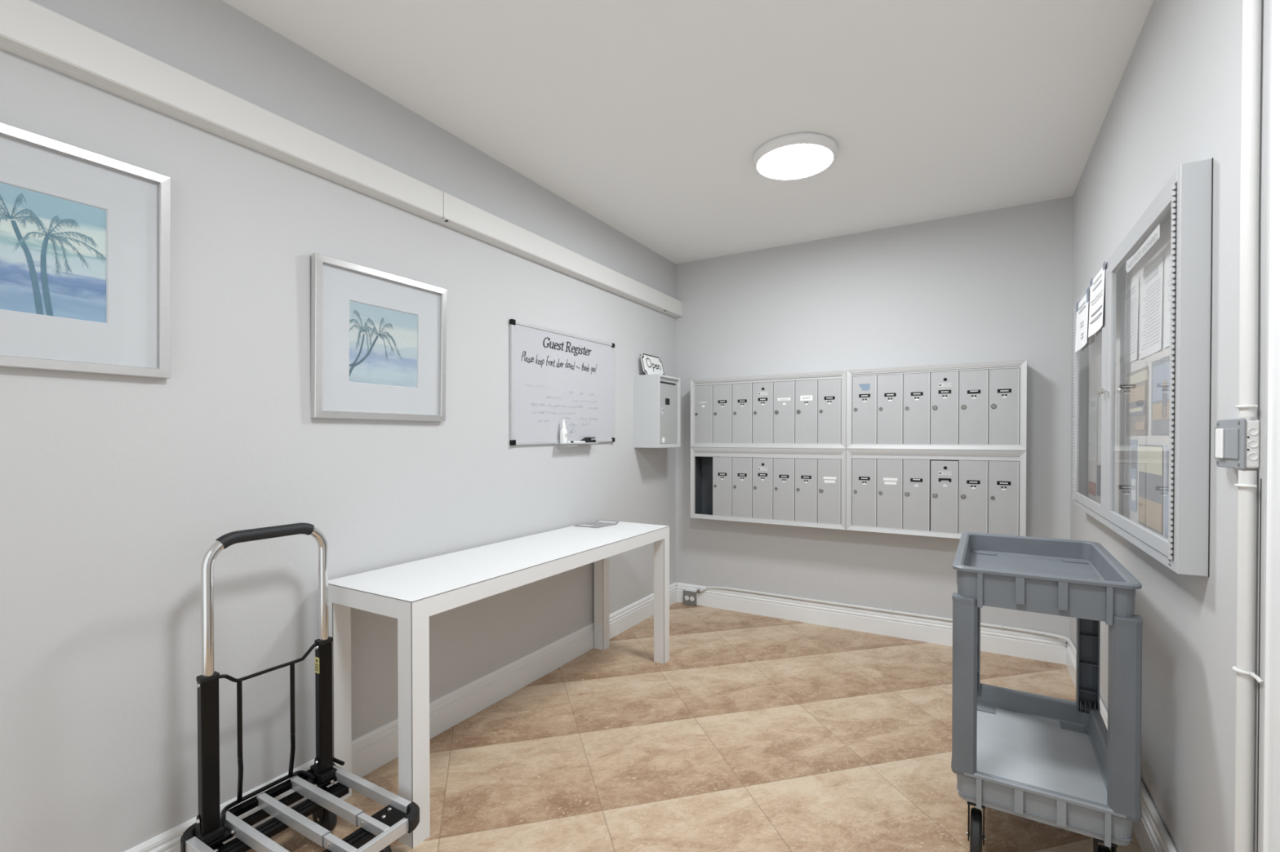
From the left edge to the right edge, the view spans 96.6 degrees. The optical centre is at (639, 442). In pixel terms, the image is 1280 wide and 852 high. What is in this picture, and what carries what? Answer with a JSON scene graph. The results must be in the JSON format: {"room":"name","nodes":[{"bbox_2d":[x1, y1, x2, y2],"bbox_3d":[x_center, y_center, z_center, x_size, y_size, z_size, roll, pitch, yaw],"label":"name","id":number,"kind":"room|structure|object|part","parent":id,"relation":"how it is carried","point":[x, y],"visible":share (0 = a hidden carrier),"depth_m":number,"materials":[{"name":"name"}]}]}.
{"room":"apartment mail room","nodes":[
{"label":"apartment mail room","id":0,"kind":"room"},
{"bbox_2d":[0,0,675,851],"bbox_3d":[-1.084,-0.053,2.225,0.120,2.622,5.200,0,1,30],"label":"wall","id":1,"kind":"structure","parent":0,"point":[116,491],"depth_m":1.83,"materials":[{"name":"paint"}]},
{"bbox_2d":[0,122,171,378],"bbox_3d":[-1.483,-0.465,1.379,0.028,0.568,0.568,2,1,30],"label":"framed picture","id":2,"kind":"object","parent":1,"relation":"attached to","point":[85,235],"visible":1,"depth_m":1.47,"materials":[{"name":"silver metal"}]},
{"bbox_2d":[0,182,106,323],"bbox_3d":[-1.487,-0.465,1.382,0.002,0.303,0.303,2,1,30],"label":"print","id":3,"kind":"object","parent":2,"relation":"attached to","point":[53,249],"depth_m":1.42},
{"bbox_2d":[0,0,682,317],"bbox_3d":[-1.007,-1.005,2.170,0.059,0.121,5.199,0,1,30],"label":"cable trunking","id":4,"kind":"object","parent":1,"relation":"attached to","point":[29,30],"visible":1,"depth_m":1.79,"materials":[{"name":"paint"}]},
{"bbox_2d":[310,252,447,421],"bbox_3d":[-0.990,-0.375,2.225,0.028,0.569,0.569,2,1,30],"label":"framed picture","id":5,"kind":"object","parent":1,"relation":"attached to","point":[379,338],"visible":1,"depth_m":2.19,"materials":[{"name":"silver metal"}]},
{"bbox_2d":[349,300,417,387],"bbox_3d":[-0.994,-0.375,2.228,0.002,0.303,0.303,2,1,30],"label":"print","id":6,"kind":"object","parent":5,"relation":"attached to","point":[383,342],"depth_m":2.22},
{"bbox_2d":[124,582,677,851],"bbox_3d":[-1.024,1.185,2.203,0.018,0.147,5.200,0,1,30],"label":"baseboard","id":7,"kind":"structure","parent":1,"relation":"attached to","point":[375,748],"depth_m":2.61,"materials":[{"name":"white wood"}]},
{"bbox_2d":[509,319,614,445],"bbox_3d":[-0.386,-0.310,3.236,0.065,0.640,0.944,0,1,30],"label":"whiteboard","id":8,"kind":"object","parent":1,"relation":"attached to","point":[555,376],"visible":1,"depth_m":3.15,"materials":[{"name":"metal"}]},
{"bbox_2d":[560,419,568,443],"bbox_3d":[-0.424,-0.063,3.162,0.042,0.134,0.041,0,1,30],"label":"spray bottle","id":9,"kind":"object","parent":8,"relation":"on","point":[563,433],"visible":0.96,"depth_m":3.15,"materials":[{"name":"white plastic"}]},
{"bbox_2d":[567,440,585,443],"bbox_3d":[-0.364,-0.003,3.246,0.014,0.014,0.161,0,1,30],"label":"marker","id":10,"kind":"object","parent":8,"relation":"on","point":[570,442],"visible":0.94,"depth_m":3.23,"materials":[{"name":"white plastic"}]},
{"bbox_2d":[581,437,595,442],"bbox_3d":[-0.310,-0.015,3.373,0.023,0.034,0.148,0,1,30],"label":"eraser","id":11,"kind":"object","parent":8,"relation":"on","point":[585,439],"visible":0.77,"depth_m":3.38,"materials":[{"name":"black plastic"}]},
{"bbox_2d":[634,373,680,448],"bbox_3d":[0.125,-0.213,3.987,0.191,0.493,0.331,0,1,30],"label":"box","id":12,"kind":"object","parent":1,"relation":"attached to","point":[657,397],"visible":1,"depth_m":3.87,"materials":[{"name":"grey paint"}]},
{"bbox_2d":[640,352,664,375],"bbox_3d":[0.091,-0.542,4.037,0.046,0.162,0.300,0,1,30],"label":"sign","id":13,"kind":"object","parent":12,"relation":"on","point":[651,365],"visible":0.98,"depth_m":4.02,"materials":[{"name":"white plastic"}]},
{"bbox_3d":[0.196,-0.209,3.939,0.006,0.429,0.270,0,1,30],"label":"door","id":14,"kind":"part","parent":12,"relation":"part of","materials":[{"name":"grey metal"}]},
{"bbox_2d":[222,0,1153,263],"bbox_3d":[0.064,-1.408,1.610,2.712,0.100,5.320,0,1,30],"label":"ceiling","id":15,"kind":"structure","parent":0,"point":[650,118],"depth_m":2.22,"materials":[{"name":"paint"}]},
{"bbox_2d":[752,132,838,179],"bbox_3d":[0.731,-1.346,2.701,0.392,0.046,0.392,0,1,30],"label":"ceiling light","id":16,"kind":"object","parent":15,"relation":"attached to","point":[796,155],"visible":1,"depth_m":2.64,"materials":[{"name":"white plastic"}]},
{"bbox_2d":[756,143,833,179],"bbox_3d":[0.731,-1.325,2.701,0.353,0.004,0.353,0,1,30],"label":"diffuser","id":17,"kind":"object","parent":16,"relation":"attached to","point":[775,161],"depth_m":2.67,"materials":[{"name":"white plastic"}]},
{"bbox_2d":[246,602,1142,851],"bbox_3d":[0.066,1.314,1.637,2.712,0.100,5.320,0,1,30],"label":"floor","id":18,"kind":"structure","parent":0,"point":[756,733],"depth_m":2.32,"materials":[{"name":"tile"}]},
{"bbox_2d":[180,523,419,851],"bbox_3d":[-0.966,0.759,1.633,0.529,1.010,0.433,0,1,30],"label":"trolley","id":19,"kind":"object","parent":18,"relation":"on","point":[400,816],"visible":1,"depth_m":1.66,"materials":[{"name":"black metal"}]},
{"bbox_3d":[-1.062,1.102,1.465,0.395,0.032,0.023,0,1,30],"label":"deck rail","id":20,"kind":"part","parent":19,"relation":"part of","materials":[{"name":"metal"}]},
{"bbox_3d":[-1.200,0.873,1.588,0.028,0.453,0.044,0,1,30],"label":"post","id":21,"kind":"part","parent":19,"relation":"part of","materials":[{"name":"black metal"}]},
{"bbox_3d":[-1.211,1.107,1.602,0.100,0.015,0.080,0,1,30],"label":"corner plate","id":22,"kind":"part","parent":19,"relation":"part of","materials":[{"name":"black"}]},
{"bbox_3d":[-1.185,0.888,1.690,0.015,0.398,0.090,0,1,-37],"label":"rod","id":23,"kind":"part","parent":19,"relation":"part of","materials":[{"name":"black metal"}]},
{"bbox_3d":[-1.015,1.101,1.552,0.472,0.032,0.023,0,1,30],"label":"deck rail","id":24,"kind":"part","parent":19,"relation":"part of","materials":[{"name":"metal"}]},
{"bbox_3d":[-1.118,0.460,1.725,0.028,0.406,0.355,0,1,30],"label":"handle","id":25,"kind":"part","parent":19,"relation":"part of","materials":[{"name":"silver metal"}]},
{"bbox_3d":[-1.121,0.672,1.731,0.010,0.045,0.281,0,1,30],"label":"rail","id":26,"kind":"part","parent":19,"relation":"part of","materials":[{"name":"black metal"}]},
{"bbox_3d":[-1.153,1.085,1.752,0.089,0.019,0.278,0,1,30],"label":"rod","id":27,"kind":"part","parent":19,"relation":"part of","materials":[{"name":"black metal"}]},
{"bbox_3d":[-1.110,0.886,1.819,0.015,0.398,0.090,0,1,-37],"label":"rod","id":28,"kind":"part","parent":19,"relation":"part of","materials":[{"name":"black metal"}]},
{"bbox_3d":[-0.965,1.100,1.638,0.472,0.032,0.023,0,1,30],"label":"deck rail","id":29,"kind":"part","parent":19,"relation":"part of","materials":[{"name":"metal"}]},
{"bbox_3d":[-1.051,1.104,1.876,0.100,0.015,0.080,0,1,30],"label":"corner plate","id":30,"kind":"part","parent":19,"relation":"part of","materials":[{"name":"black metal"}]},
{"bbox_3d":[-1.036,0.871,1.870,0.028,0.453,0.044,0,1,30],"label":"post","id":31,"kind":"part","parent":19,"relation":"part of","materials":[{"name":"black metal"}]},
{"bbox_3d":[-0.915,1.099,1.725,0.472,0.032,0.023,0,1,30],"label":"deck rail","id":32,"kind":"part","parent":19,"relation":"part of","materials":[{"name":"metal"}]},
{"bbox_3d":[-0.862,1.099,1.808,0.395,0.032,0.023,0,1,30],"label":"deck rail","id":33,"kind":"part","parent":19,"relation":"part of","materials":[{"name":"metal"}]},
{"bbox_3d":[-0.740,1.109,1.690,0.095,0.010,0.062,0,1,30],"label":"corner plate","id":34,"kind":"part","parent":19,"relation":"part of","materials":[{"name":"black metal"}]},
{"bbox_2d":[326,521,669,848],"bbox_3d":[-0.475,0.868,2.639,0.478,0.771,1.737,0,1,30],"label":"console table","id":35,"kind":"object","parent":18,"relation":"on","point":[411,593],"visible":0.88,"depth_m":2.02,"materials":[{"name":"white laminate"}]},
{"bbox_3d":[-1.075,0.907,2.022,0.066,0.707,0.066,0,1,30],"label":"leg","id":36,"kind":"part","parent":35,"relation":"part of","materials":[{"name":"white laminate"}]},
{"bbox_3d":[-0.719,0.909,1.814,0.066,0.707,0.066,0,1,30],"label":"leg","id":37,"kind":"part","parent":35,"relation":"part of","materials":[{"name":"white laminate"}]},
{"bbox_2d":[573,520,619,528],"bbox_3d":[-0.229,0.473,3.332,0.185,0.004,0.285,0,1,30],"label":"magazine","id":38,"kind":"object","parent":35,"relation":"on","point":[600,523],"visible":1,"depth_m":3.30,"materials":[{"name":"white paper"}]},
{"bbox_3d":[-0.238,0.472,3.323,0.140,0.001,0.220,0,1,30],"label":"printed panel","id":39,"kind":"part","parent":38,"relation":"part of","materials":[{"name":"white paper"}]},
{"bbox_3d":[-0.232,0.892,3.465,0.066,0.707,0.066,0,1,30],"label":"leg","id":40,"kind":"part","parent":35,"relation":"part of","materials":[{"name":"white laminate"}]},
{"bbox_3d":[0.124,0.894,3.257,0.066,0.707,0.066,0,1,30],"label":"leg","id":41,"kind":"part","parent":35,"relation":"part of","materials":[{"name":"white laminate"}]},
{"bbox_2d":[951,532,1142,851],"bbox_3d":[1.290,0.810,1.876,0.432,0.900,0.722,0,1,32],"label":"utility cart","id":42,"kind":"object","parent":18,"relation":"on","point":[1056,762],"visible":1,"depth_m":1.67,"materials":[{"name":"grey plastic"}]},
{"bbox_3d":[0.958,0.713,1.686,0.065,0.523,0.051,0,1,32],"label":"corner post","id":43,"kind":"part","parent":42,"relation":"part of","materials":[{"name":"grey plastic"}]},
{"bbox_3d":[1.309,0.707,2.257,0.065,0.523,0.051,0,1,32],"label":"corner post","id":44,"kind":"part","parent":42,"relation":"part of","materials":[{"name":"grey plastic"}]},
{"bbox_2d":[956,683,1133,848],"bbox_3d":[1.290,1.006,1.878,0.432,0.100,0.722,0,1,32],"label":"shelf","id":45,"kind":"object","parent":42,"relation":"attached to","point":[1043,759],"depth_m":1.81,"materials":[{"name":"grey plastic"}]},
{"bbox_2d":[952,532,1142,625],"bbox_3d":[1.290,0.416,1.872,0.432,0.112,0.722,0,1,32],"label":"shelf","id":46,"kind":"object","parent":42,"relation":"attached to","point":[1068,578],"depth_m":1.65,"materials":[{"name":"grey plastic"}]},
{"bbox_3d":[1.622,0.709,2.065,0.065,0.523,0.051,0,1,32],"label":"corner post","id":47,"kind":"part","parent":42,"relation":"part of","materials":[{"name":"grey plastic"}]},
{"bbox_3d":[1.270,0.715,1.494,0.065,0.523,0.051,0,1,32],"label":"corner post","id":48,"kind":"part","parent":42,"relation":"part of","materials":[{"name":"grey plastic"}]},
{"bbox_2d":[675,195,1072,644],"bbox_3d":[1.376,-0.070,3.869,2.712,2.622,0.120,0,1,30],"label":"wall","id":49,"kind":"structure","parent":0,"point":[995,285],"depth_m":3.68,"materials":[{"name":"paint"}]},
{"bbox_2d":[683,590,697,606],"bbox_3d":[0.385,1.182,4.347,0.116,0.109,0.039,0,1,30],"label":"outlet box","id":50,"kind":"object","parent":49,"relation":"attached to","point":[690,597],"visible":1,"depth_m":4.33,"materials":[{"name":"white plastic"}]},
{"bbox_2d":[690,447,846,529],"bbox_3d":[0.885,0.296,3.993,1.096,0.520,0.168,0,1,30],"label":"mailbox","id":51,"kind":"object","parent":49,"relation":"attached to","point":[806,487],"visible":0.99,"depth_m":3.90,"materials":[{"name":"metal"}]},
{"bbox_3d":[0.589,0.315,4.086,0.145,0.422,0.005,0,1,30],"label":"door","id":52,"kind":"part","parent":51,"relation":"part of","materials":[{"name":"metal"}]},
{"bbox_3d":[0.717,0.316,4.011,0.145,0.422,0.005,0,1,30],"label":"door","id":53,"kind":"part","parent":51,"relation":"part of","materials":[{"name":"metal"}]},
{"bbox_3d":[0.845,0.316,3.937,0.145,0.422,0.005,0,1,30],"label":"door","id":54,"kind":"part","parent":51,"relation":"part of","materials":[{"name":"metal"}]},
{"bbox_3d":[0.847,0.181,3.932,0.070,0.021,0.001,0,1,30],"label":"emblem plate","id":55,"kind":"part","parent":51,"relation":"part of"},
{"bbox_3d":[0.974,0.317,3.862,0.145,0.422,0.005,0,1,30],"label":"door","id":56,"kind":"part","parent":51,"relation":"part of","materials":[{"name":"metal"}]},
{"bbox_3d":[1.102,0.318,3.787,0.145,0.422,0.005,0,1,30],"label":"door","id":57,"kind":"part","parent":51,"relation":"part of","materials":[{"name":"metal"}]},
{"bbox_3d":[1.230,0.318,3.712,0.145,0.422,0.005,0,1,30],"label":"door","id":58,"kind":"part","parent":51,"relation":"part of","materials":[{"name":"metal"}]},
{"bbox_2d":[690,370,846,448],"bbox_3d":[0.884,-0.215,3.988,1.096,0.501,0.168,0,1,30],"label":"mailbox","id":59,"kind":"object","parent":49,"relation":"attached to","point":[806,410],"visible":1,"depth_m":3.90,"materials":[{"name":"metal"}]},
{"bbox_3d":[0.460,-0.205,4.156,0.145,0.423,0.005,0,1,30],"label":"door","id":60,"kind":"part","parent":59,"relation":"part of","materials":[{"name":"metal"}]},
{"bbox_3d":[0.589,-0.205,4.081,0.145,0.423,0.005,0,1,30],"label":"door","id":61,"kind":"part","parent":59,"relation":"part of","materials":[{"name":"metal"}]},
{"bbox_3d":[0.717,-0.204,4.006,0.145,0.423,0.005,0,1,30],"label":"door","id":62,"kind":"part","parent":59,"relation":"part of","materials":[{"name":"metal"}]},
{"bbox_3d":[0.845,-0.203,3.931,0.145,0.423,0.005,0,1,30],"label":"door","id":63,"kind":"part","parent":59,"relation":"part of","materials":[{"name":"metal"}]},
{"bbox_3d":[0.846,-0.339,3.927,0.070,0.021,0.001,0,1,30],"label":"emblem plate","id":64,"kind":"part","parent":59,"relation":"part of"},
{"bbox_3d":[0.973,-0.203,3.857,0.145,0.423,0.005,0,1,30],"label":"door","id":65,"kind":"part","parent":59,"relation":"part of","materials":[{"name":"metal"}]},
{"bbox_3d":[1.101,-0.202,3.782,0.145,0.423,0.005,0,1,30],"label":"door","id":66,"kind":"part","parent":59,"relation":"part of","materials":[{"name":"metal"}]},
{"bbox_3d":[1.230,-0.201,3.707,0.145,0.423,0.005,0,1,30],"label":"door","id":67,"kind":"part","parent":59,"relation":"part of","materials":[{"name":"metal"}]},
{"bbox_2d":[676,582,1066,665],"bbox_3d":[1.342,1.167,3.822,2.436,0.147,0.018,0,1,30],"label":"baseboard","id":68,"kind":"structure","parent":49,"relation":"attached to","point":[993,640],"depth_m":3.70,"materials":[{"name":"white wood"}]},
{"bbox_2d":[845,448,1026,538],"bbox_3d":[1.771,0.300,3.475,0.955,0.520,0.168,0,1,30],"label":"mailbox","id":69,"kind":"object","parent":49,"relation":"attached to","point":[950,494],"visible":0.97,"depth_m":3.39,"materials":[{"name":"metal"}]},
{"bbox_3d":[1.415,0.316,3.604,0.145,0.429,0.005,0,1,30],"label":"door","id":70,"kind":"part","parent":69,"relation":"part of","materials":[{"name":"metal"}]},
{"bbox_3d":[1.544,0.316,3.529,0.145,0.429,0.005,0,1,30],"label":"door","id":71,"kind":"part","parent":69,"relation":"part of","materials":[{"name":"metal"}]},
{"bbox_3d":[1.672,0.317,3.454,0.145,0.429,0.005,0,1,30],"label":"door","id":72,"kind":"part","parent":69,"relation":"part of","materials":[{"name":"metal"}]},
{"bbox_3d":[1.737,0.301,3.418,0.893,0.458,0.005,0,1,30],"label":"header rail","id":73,"kind":"part","parent":69,"relation":"part of","materials":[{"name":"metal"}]},
{"bbox_3d":[1.801,0.325,3.377,0.142,0.436,0.009,0,1,30],"label":"door","id":74,"kind":"part","parent":69,"relation":"part of","materials":[{"name":"metal"}]},
{"bbox_3d":[1.802,0.180,3.370,0.070,0.022,0.001,0,1,30],"label":"emblem plate","id":75,"kind":"part","parent":69,"relation":"part of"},
{"bbox_3d":[1.929,0.318,3.304,0.145,0.429,0.005,0,1,30],"label":"door","id":76,"kind":"part","parent":69,"relation":"part of","materials":[{"name":"metal"}]},
{"bbox_3d":[2.057,0.319,3.229,0.145,0.429,0.005,0,1,30],"label":"door","id":77,"kind":"part","parent":69,"relation":"part of","materials":[{"name":"metal"}]},
{"bbox_2d":[846,360,1026,450],"bbox_3d":[1.771,-0.212,3.470,0.955,0.503,0.168,0,1,30],"label":"mailbox","id":78,"kind":"object","parent":49,"relation":"attached to","point":[972,406],"visible":1,"depth_m":3.38,"materials":[{"name":"metal"}]},
{"bbox_3d":[1.415,-0.206,3.599,0.145,0.429,0.005,0,1,30],"label":"door","id":79,"kind":"part","parent":78,"relation":"part of","materials":[{"name":"metal"}]},
{"bbox_3d":[1.543,-0.206,3.524,0.145,0.429,0.005,0,1,30],"label":"door","id":80,"kind":"part","parent":78,"relation":"part of","materials":[{"name":"metal"}]},
{"bbox_3d":[1.672,-0.205,3.449,0.145,0.429,0.005,0,1,30],"label":"door","id":81,"kind":"part","parent":78,"relation":"part of","materials":[{"name":"metal"}]},
{"bbox_3d":[1.800,-0.204,3.374,0.145,0.429,0.005,0,1,30],"label":"door","id":82,"kind":"part","parent":78,"relation":"part of","materials":[{"name":"metal"}]},
{"bbox_3d":[1.801,-0.342,3.369,0.070,0.021,0.001,0,1,30],"label":"emblem plate","id":83,"kind":"part","parent":78,"relation":"part of","materials":[{"name":"silver metal"}]},
{"bbox_3d":[1.928,-0.204,3.299,0.145,0.429,0.005,0,1,30],"label":"door","id":84,"kind":"part","parent":78,"relation":"part of","materials":[{"name":"metal"}]},
{"bbox_3d":[2.057,-0.203,3.224,0.145,0.429,0.005,0,1,30],"label":"door","id":85,"kind":"part","parent":78,"relation":"part of","materials":[{"name":"metal"}]},
{"bbox_2d":[696,585,1177,851],"bbox_3d":[0.829,1.109,2.750,2.275,0.094,2.385,0,1,30],"label":"conduit pipe","id":86,"kind":"object","parent":49,"relation":"attached to","point":[1170,846],"visible":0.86,"depth_m":3.31,"materials":[{"name":"silver metal"}]},
{"bbox_2d":[1069,0,1271,851],"bbox_3d":[1.154,-0.041,0.918,0.120,2.622,5.200,0,1,30],"label":"wall","id":87,"kind":"structure","parent":0,"point":[1176,100],"depth_m":1.41,"materials":[{"name":"paint"}]},
{"bbox_2d":[1066,641,1168,851],"bbox_3d":[1.783,1.184,2.144,0.018,0.147,2.470,0,1,30],"label":"baseboard","id":88,"kind":"structure","parent":87,"relation":"attached to","point":[1148,838],"depth_m":1.75,"materials":[{"name":"white wood"}]},
{"bbox_2d":[1072,157,1213,577],"bbox_3d":[1.691,-0.179,2.038,0.082,0.966,1.627,0,1,30],"label":"bulletin board","id":89,"kind":"object","parent":87,"relation":"attached to","point":[1183,207],"depth_m":1.38,"materials":[{"name":"paint"}]},
{"bbox_2d":[1075,287,1088,351],"bbox_3d":[1.942,-0.533,2.509,0.006,0.229,0.339,0,1,30],"label":"paper notice","id":90,"kind":"object","parent":89,"relation":"attached to","point":[1082,308],"visible":1,"depth_m":2.52,"materials":[{"name":"white paper"}]},
{"bbox_3d":[1.877,-0.181,2.379,0.014,0.904,0.746,0,1,30],"label":"door","id":91,"kind":"part","parent":89,"relation":"part of","materials":[{"name":"paint"}]},
{"bbox_2d":[1088,480,1095,496],"bbox_3d":[2.049,0.206,2.587,0.001,0.057,0.180,0,1,30],"label":"flyer","id":92,"kind":"object","parent":89,"relation":"attached to","point":[1091,486],"visible":1,"depth_m":2.59,"materials":[{"name":"paper"}]},
{"bbox_2d":[1088,395,1097,462],"bbox_3d":[2.041,-0.062,2.572,0.001,0.290,0.210,0,1,30],"label":"paper notice","id":93,"kind":"object","parent":89,"relation":"attached to","point":[1092,456],"visible":1,"depth_m":2.56,"materials":[{"name":"white paper"}]},
{"bbox_2d":[1088,261,1105,337],"bbox_3d":[1.768,-0.547,2.210,0.006,0.231,0.312,0,1,30],"label":"paper notice","id":94,"kind":"object","parent":89,"relation":"attached to","point":[1097,285],"visible":1,"depth_m":2.22,"materials":[{"name":"white paper"}]},
{"bbox_2d":[1096,464,1101,497],"bbox_3d":[1.930,0.163,2.384,0.001,0.135,0.230,0,1,30],"label":"flyer","id":95,"kind":"object","parent":89,"relation":"attached to","point":[1099,467],"visible":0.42,"depth_m":2.43,"materials":[{"name":"grey paper"}]},
{"bbox_2d":[1097,396,1101,462],"bbox_3d":[1.913,-0.055,2.357,0.004,0.280,0.210,0,1,30],"label":"paper notice","id":96,"kind":"object","parent":89,"relation":"attached to","point":[1100,397],"visible":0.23,"depth_m":2.42,"materials":[{"name":"white paper"}]},
{"bbox_3d":[1.653,-0.183,2.030,0.023,0.021,0.021,0,1,30],"label":"knob","id":97,"kind":"part","parent":89,"relation":"part of","materials":[{"name":"silver metal"}]},
{"bbox_2d":[1115,389,1116,453],"bbox_3d":[1.817,-0.083,2.187,0.001,0.240,0.100,0,1,30],"label":"paper notice","id":98,"kind":"object","parent":89,"relation":"attached to","point":[1116,389],"visible":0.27,"depth_m":2.15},
{"bbox_3d":[1.724,-0.179,2.020,0.005,0.926,1.565,0,1,30],"label":"pin panel","id":99,"kind":"part","parent":89,"relation":"part of","materials":[{"name":"fabric"}]},
{"bbox_2d":[1120,276,1138,366],"bbox_3d":[1.689,-0.411,1.969,0.004,0.270,0.240,0,1,30],"label":"paper notice","id":100,"kind":"object","parent":89,"relation":"attached to","point":[1131,295],"visible":1,"depth_m":1.97,"materials":[{"name":"white paper"}]},
{"bbox_2d":[1128,440,1137,512],"bbox_3d":[1.660,0.110,1.922,0.001,0.240,0.100,0,1,30],"label":"flyer","id":101,"kind":"object","parent":89,"relation":"attached to","point":[1133,443],"visible":1,"depth_m":1.92,"materials":[{"name":"paper"}]},
{"bbox_2d":[1125,365,1147,435],"bbox_3d":[1.643,-0.132,1.891,0.001,0.215,0.295,0,1,30],"label":"sheet","id":102,"kind":"object","parent":89,"relation":"attached to","point":[1136,381],"visible":1,"depth_m":1.88,"materials":[{"name":"beige paper"}]},
{"bbox_3d":[1.489,-0.174,1.713,0.014,0.904,0.784,0,1,30],"label":"door","id":103,"kind":"part","parent":89,"relation":"part of","materials":[{"name":"paint"}]},
{"bbox_3d":[1.480,-0.565,1.685,0.001,0.042,0.388,0,1,30],"label":"header strip","id":104,"kind":"part","parent":89,"relation":"part of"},
{"bbox_2d":[1137,444,1163,535],"bbox_3d":[1.553,0.134,1.738,0.001,0.255,0.275,0,1,30],"label":"flyer","id":105,"kind":"object","parent":89,"relation":"attached to","point":[1150,456],"visible":1,"depth_m":1.72,"materials":[{"name":"beige paper"}]},
{"bbox_2d":[1139,254,1163,359],"bbox_3d":[1.553,-0.403,1.736,0.003,0.270,0.250,0,1,30],"label":"paper notice","id":106,"kind":"object","parent":89,"relation":"attached to","point":[1151,291],"visible":1,"depth_m":1.73,"materials":[{"name":"white paper"}]},
{"bbox_2d":[1151,355,1169,435],"bbox_3d":[1.473,-0.132,1.600,0.002,0.220,0.300,0,1,30],"label":"sheet","id":107,"kind":"object","parent":89,"relation":"attached to","point":[1160,390],"visible":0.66,"depth_m":1.64,"materials":[{"name":"paper"}]},
{"bbox_2d":[1164,445,1168,537],"bbox_3d":[1.415,0.137,1.501,0.001,0.255,0.245,0,1,30],"label":"flyer","id":108,"kind":"object","parent":89,"relation":"attached to","point":[1166,447],"visible":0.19,"depth_m":1.59,"materials":[{"name":"grey paper"}]},
{"bbox_2d":[1163,248,1170,348],"bbox_3d":[1.417,-0.401,1.502,0.003,0.270,0.250,0,1,30],"label":"paper notice","id":109,"kind":"object","parent":89,"relation":"attached to","point":[1167,261],"visible":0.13,"depth_m":1.59,"materials":[{"name":"white paper"}]},
{"bbox_2d":[1213,417,1259,469],"bbox_3d":[1.205,0.002,1.159,0.033,0.099,0.152,0,1,30],"label":"switch box","id":110,"kind":"object","parent":87,"relation":"attached to","point":[1236,441],"visible":1,"depth_m":1.11,"materials":[{"name":"white plastic"}]},
{"bbox_3d":[1.199,0.002,1.162,0.005,0.099,0.152,0,1,30],"label":"plate","id":111,"kind":"part","parent":110,"relation":"part of","materials":[{"name":"grey plastic"}]},
{"bbox_2d":[1231,0,1263,851],"bbox_3d":[1.174,-0.043,1.104,0.034,2.622,0.069,0,1,30],"label":"conduit pipe","id":112,"kind":"object","parent":87,"relation":"attached to","point":[1244,668],"visible":1,"depth_m":1.10,"materials":[{"name":"metal"}]},
{"bbox_2d":[1263,0,1279,851],"bbox_3d":[1.129,0.094,1.008,0.012,2.350,0.085,0,1,30],"label":"trim","id":113,"kind":"structure","parent":87,"relation":"attached to","point":[1272,698],"depth_m":1.02,"materials":[{"name":"white paint"}]}
]}

